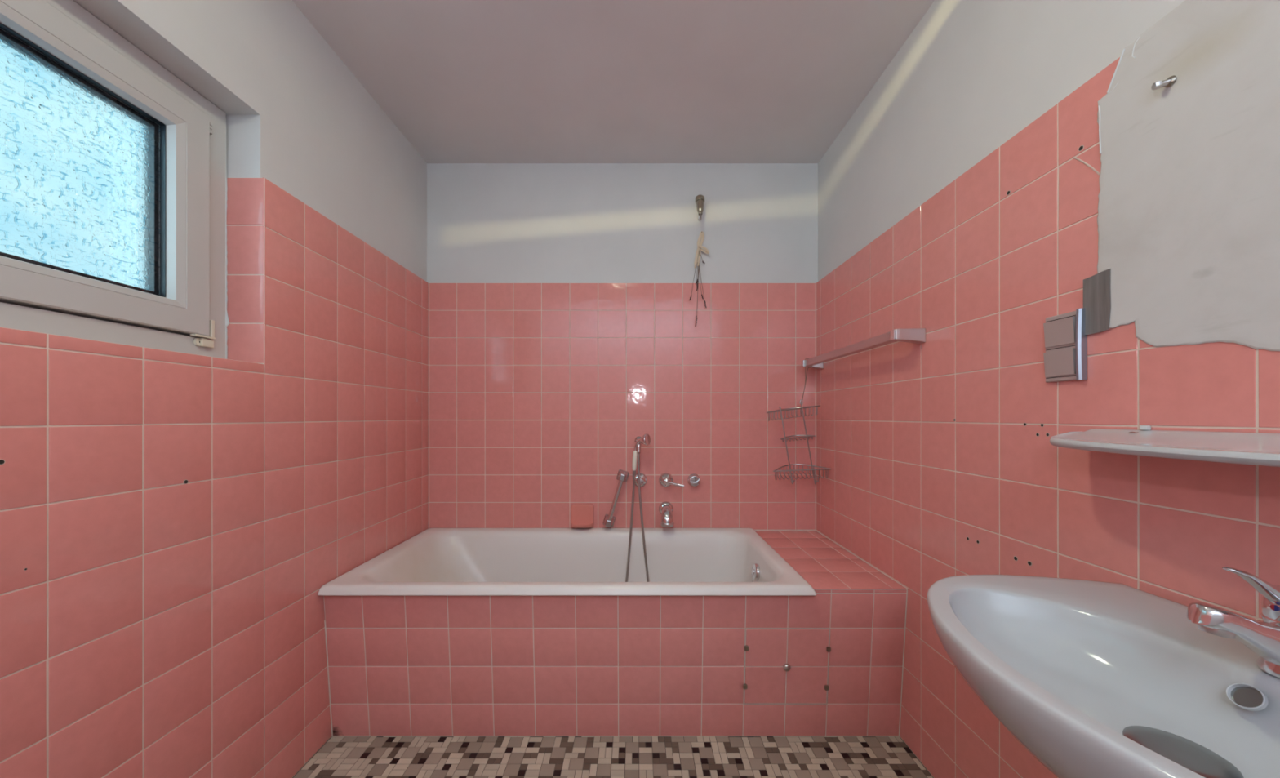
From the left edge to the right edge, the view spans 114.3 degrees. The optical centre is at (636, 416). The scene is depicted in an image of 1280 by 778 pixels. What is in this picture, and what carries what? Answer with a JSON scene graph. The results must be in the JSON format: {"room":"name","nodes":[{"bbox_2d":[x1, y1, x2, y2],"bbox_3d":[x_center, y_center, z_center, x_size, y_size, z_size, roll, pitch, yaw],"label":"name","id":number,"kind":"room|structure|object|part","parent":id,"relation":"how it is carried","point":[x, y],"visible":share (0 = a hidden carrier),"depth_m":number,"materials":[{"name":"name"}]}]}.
{"room":"bathroom","nodes":[
{"label":"bathroom","id":0,"kind":"room"},
{"bbox_2d":[0,0,428,777],"bbox_3d":[-1.278,-0.100,0.711,0.345,2.521,3.478,0,0,0],"label":"wall","id":1,"kind":"structure","parent":0,"point":[173,525],"depth_m":1.17,"materials":[{"name":"pink tile"}]},
{"bbox_2d":[0,0,229,359],"bbox_3d":[-1.244,-0.529,0.690,0.132,0.746,1.078,0,0,0],"label":"window","id":2,"kind":"structure","parent":1,"relation":"in","point":[113,188],"depth_m":0.95,"materials":[{"name":"grey plastic"}]},
{"bbox_3d":[-1.244,-0.536,0.692,0.004,0.450,0.775,0,0,0],"label":"glass pane","id":3,"kind":"part","parent":2,"relation":"part of","materials":[{"name":"glass"}]},
{"bbox_2d":[292,736,933,777],"bbox_3d":[-0.100,1.221,0.650,2.700,0.120,3.600,0,0,0],"label":"floor","id":4,"kind":"structure","parent":0,"point":[340,757],"depth_m":1.41,"materials":[{"name":"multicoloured tile"}]},
{"bbox_2d":[323,530,907,737],"bbox_3d":[-0.076,0.882,1.826,2.061,0.557,0.745,0,0,0],"label":"surround","id":5,"kind":"object","parent":4,"relation":"on","point":[830,662],"visible":0.92,"depth_m":1.48,"materials":[{"name":"pink tile"}]},
{"bbox_2d":[317,528,816,595],"bbox_3d":[-0.240,0.792,1.812,1.728,0.406,0.770,0,0,0],"label":"bathtub","id":6,"kind":"object","parent":5,"relation":"in","point":[433,562],"visible":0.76,"depth_m":2.10,"materials":[{"name":"ceramic"}]},
{"bbox_3d":[0.534,0.892,1.470,0.025,0.025,0.016,0,0,0],"label":"hatch knob","id":7,"kind":"part","parent":5,"relation":"part of","materials":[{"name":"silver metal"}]},
{"bbox_2d":[292,0,934,163],"bbox_3d":[-0.100,-1.420,0.650,2.700,0.120,3.600,0,0,0],"label":"ceiling","id":8,"kind":"structure","parent":0,"point":[463,81],"depth_m":1.62,"materials":[{"name":"white paint"}]},
{"bbox_2d":[426,163,817,530],"bbox_3d":[-0.100,-0.100,2.323,2.700,2.521,0.254,0,0,0],"label":"wall","id":9,"kind":"structure","parent":0,"point":[563,333],"depth_m":2.20,"materials":[{"name":"pink tile"}]},
{"bbox_2d":[570,503,593,528],"bbox_3d":[-0.288,0.527,2.162,0.120,0.128,0.072,0,0,0],"label":"soap dish","id":10,"kind":"object","parent":9,"relation":"attached to","point":[581,514],"visible":1,"depth_m":2.19,"materials":[{"name":"pink ceramic"}]},
{"bbox_2d":[571,523,592,528],"bbox_3d":[-0.288,0.570,2.156,0.112,0.027,0.060,0,0,0],"label":"tray","id":11,"kind":"object","parent":10,"relation":"on","point":[573,525],"depth_m":2.14,"materials":[{"name":"pink ceramic"}]},
{"bbox_2d":[602,469,629,527],"bbox_3d":[-0.110,0.432,2.162,0.140,0.304,0.072,0,0,0],"label":"grab bar","id":12,"kind":"object","parent":9,"relation":"attached to","point":[622,475],"visible":1,"depth_m":2.13,"materials":[{"name":"silver metal"}]},
{"bbox_2d":[634,435,641,450],"bbox_3d":[0.011,0.140,2.157,0.045,0.072,0.082,0,0,0],"label":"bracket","id":13,"kind":"object","parent":9,"relation":"attached to","point":[637,438],"visible":0.48,"depth_m":2.12,"materials":[{"name":"silver metal"}]},
{"bbox_2d":[625,433,650,582],"bbox_3d":[0.004,0.534,2.022,0.147,0.900,0.241,0,0,0],"label":"shower","id":14,"kind":"object","parent":13,"relation":"attached to","point":[645,439],"visible":0.71,"depth_m":2.10,"materials":[{"name":"silver metal"}]},
{"bbox_3d":[-0.010,0.223,2.107,0.026,0.101,0.024,0,0,0],"label":"handle","id":15,"kind":"part","parent":14,"relation":"part of","materials":[{"name":"beige plastic"}]},
{"bbox_2d":[635,472,647,487],"bbox_3d":[0.018,0.337,2.174,0.077,0.077,0.050,0,0,0],"label":"valve","id":16,"kind":"object","parent":9,"relation":"attached to","point":[643,479],"visible":0.72,"depth_m":2.18,"materials":[{"name":"silver metal"}]},
{"bbox_3d":[0.018,0.337,2.166,0.040,0.042,0.034,0,0,0],"label":"knob","id":17,"kind":"part","parent":16,"relation":"part of","materials":[{"name":"silver metal"}]},
{"bbox_2d":[658,501,673,527],"bbox_3d":[0.156,0.502,2.135,0.079,0.106,0.127,0,0,0],"label":"spout","id":18,"kind":"object","parent":9,"relation":"attached to","point":[665,508],"visible":1,"depth_m":2.10,"materials":[{"name":"silver metal"}]},
{"bbox_2d":[658,472,684,487],"bbox_3d":[0.183,0.337,2.167,0.144,0.079,0.068,0,0,16],"label":"mixer","id":19,"kind":"object","parent":9,"relation":"attached to","point":[665,479],"visible":1,"depth_m":2.17,"materials":[{"name":"silver metal"}]},
{"bbox_3d":[0.201,0.347,2.135,0.092,0.030,0.017,0,0,21],"label":"lever","id":20,"kind":"part","parent":19,"relation":"part of","materials":[{"name":"silver metal"}]},
{"bbox_2d":[687,473,700,486],"bbox_3d":[0.304,0.337,2.174,0.070,0.070,0.049,0,0,0],"label":"valve","id":21,"kind":"object","parent":9,"relation":"attached to","point":[694,479],"visible":1,"depth_m":2.16,"materials":[{"name":"silver metal"}]},
{"bbox_2d":[688,231,709,326],"bbox_3d":[0.331,-0.730,2.199,0.108,0.510,0.042,0,0,0],"label":"bunch","id":22,"kind":"object","parent":9,"relation":"hanging from","point":[700,246],"visible":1,"depth_m":2.19,"materials":[{"name":"brown"}]},
{"bbox_2d":[695,195,704,221],"bbox_3d":[0.332,-1.084,2.174,0.048,0.141,0.091,0,0,0],"label":"fitting","id":23,"kind":"object","parent":9,"relation":"attached to","point":[700,199],"visible":1,"depth_m":2.14,"materials":[{"name":"silver metal"}]},
{"bbox_2d":[816,0,1279,777],"bbox_3d":[1.100,-0.100,0.601,0.301,2.521,3.238,0,0,0],"label":"wall","id":24,"kind":"structure","parent":0,"point":[1010,155],"depth_m":0.98,"materials":[{"name":"pink tile"}]},
{"bbox_2d":[801,328,925,368],"bbox_3d":[0.903,-0.269,1.754,0.100,0.047,0.784,0,0,0],"label":"towel rail","id":25,"kind":"object","parent":24,"relation":"attached to","point":[915,335],"visible":1,"depth_m":1.51,"materials":[{"name":"grey metal"}]},
{"bbox_2d":[766,358,831,484],"bbox_3d":[0.794,0.018,2.070,0.309,0.628,0.117,0,0,0],"label":"shower caddy","id":26,"kind":"object","parent":25,"relation":"hanging from","point":[801,407],"visible":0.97,"depth_m":2.03,"materials":[{"name":"silver metal"}]},
{"bbox_3d":[0.842,-0.178,2.074,0.104,0.236,0.024,0,0,-39],"label":"hanging cord","id":27,"kind":"part","parent":26,"relation":"part of","materials":[{"name":"grey plastic"}]},
{"bbox_2d":[1043,307,1087,382],"bbox_3d":[0.944,-0.154,0.915,0.018,0.152,0.083,0,0,0],"label":"light switch","id":28,"kind":"object","parent":24,"relation":"attached to","point":[1065,356],"visible":1,"depth_m":0.91,"materials":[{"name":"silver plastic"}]},
{"bbox_3d":[0.949,-0.154,0.918,0.009,0.150,0.078,0,0,0],"label":"mounting frame","id":29,"kind":"part","parent":28,"relation":"part of","materials":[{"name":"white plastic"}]},
{"bbox_2d":[1083,268,1111,334],"bbox_3d":[0.949,-0.235,0.853,0.001,0.124,0.051,0,0,0],"label":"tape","id":30,"kind":"object","parent":24,"relation":"attached to","point":[1096,288],"visible":1,"depth_m":0.85,"materials":[{"name":"grey plastic"}]},
{"bbox_2d":[927,574,1279,777],"bbox_3d":[0.704,0.444,0.515,0.498,0.243,0.690,0,0,0],"label":"washbasin","id":31,"kind":"object","parent":24,"relation":"attached to","point":[1092,678],"visible":0.98,"depth_m":0.59,"materials":[{"name":"grey ceramic"}]},
{"bbox_2d":[1186,566,1279,677],"bbox_3d":[0.777,0.256,0.515,0.164,0.136,0.062,0,0,0],"label":"tap","id":32,"kind":"object","parent":31,"relation":"on","point":[1261,637],"visible":1,"depth_m":0.51,"materials":[{"name":"silver metal"}]},
{"bbox_3d":[0.765,0.277,0.515,0.142,0.084,0.042,0,0,0],"label":"spout","id":33,"kind":"part","parent":32,"relation":"part of","materials":[{"name":"silver metal"}]},
{"bbox_3d":[0.787,0.217,0.515,0.106,0.059,0.034,0,0,0],"label":"lever","id":34,"kind":"part","parent":32,"relation":"part of","materials":[{"name":"silver metal"}]},
{"bbox_2d":[1151,75,1176,89],"bbox_3d":[0.941,-0.596,0.739,0.027,0.017,0.015,0,0,26],"label":"pipe stub","id":35,"kind":"object","parent":24,"relation":"attached to","point":[1171,80],"visible":1,"depth_m":0.73,"materials":[{"name":"silver metal"}]},
{"bbox_2d":[1049,425,1279,466],"bbox_3d":[0.874,0.041,0.570,0.159,0.048,0.600,0,0,0],"label":"shelf","id":36,"kind":"object","parent":24,"relation":"attached to","point":[1262,449],"visible":1,"depth_m":0.65,"materials":[{"name":"grey ceramic"}]}
]}

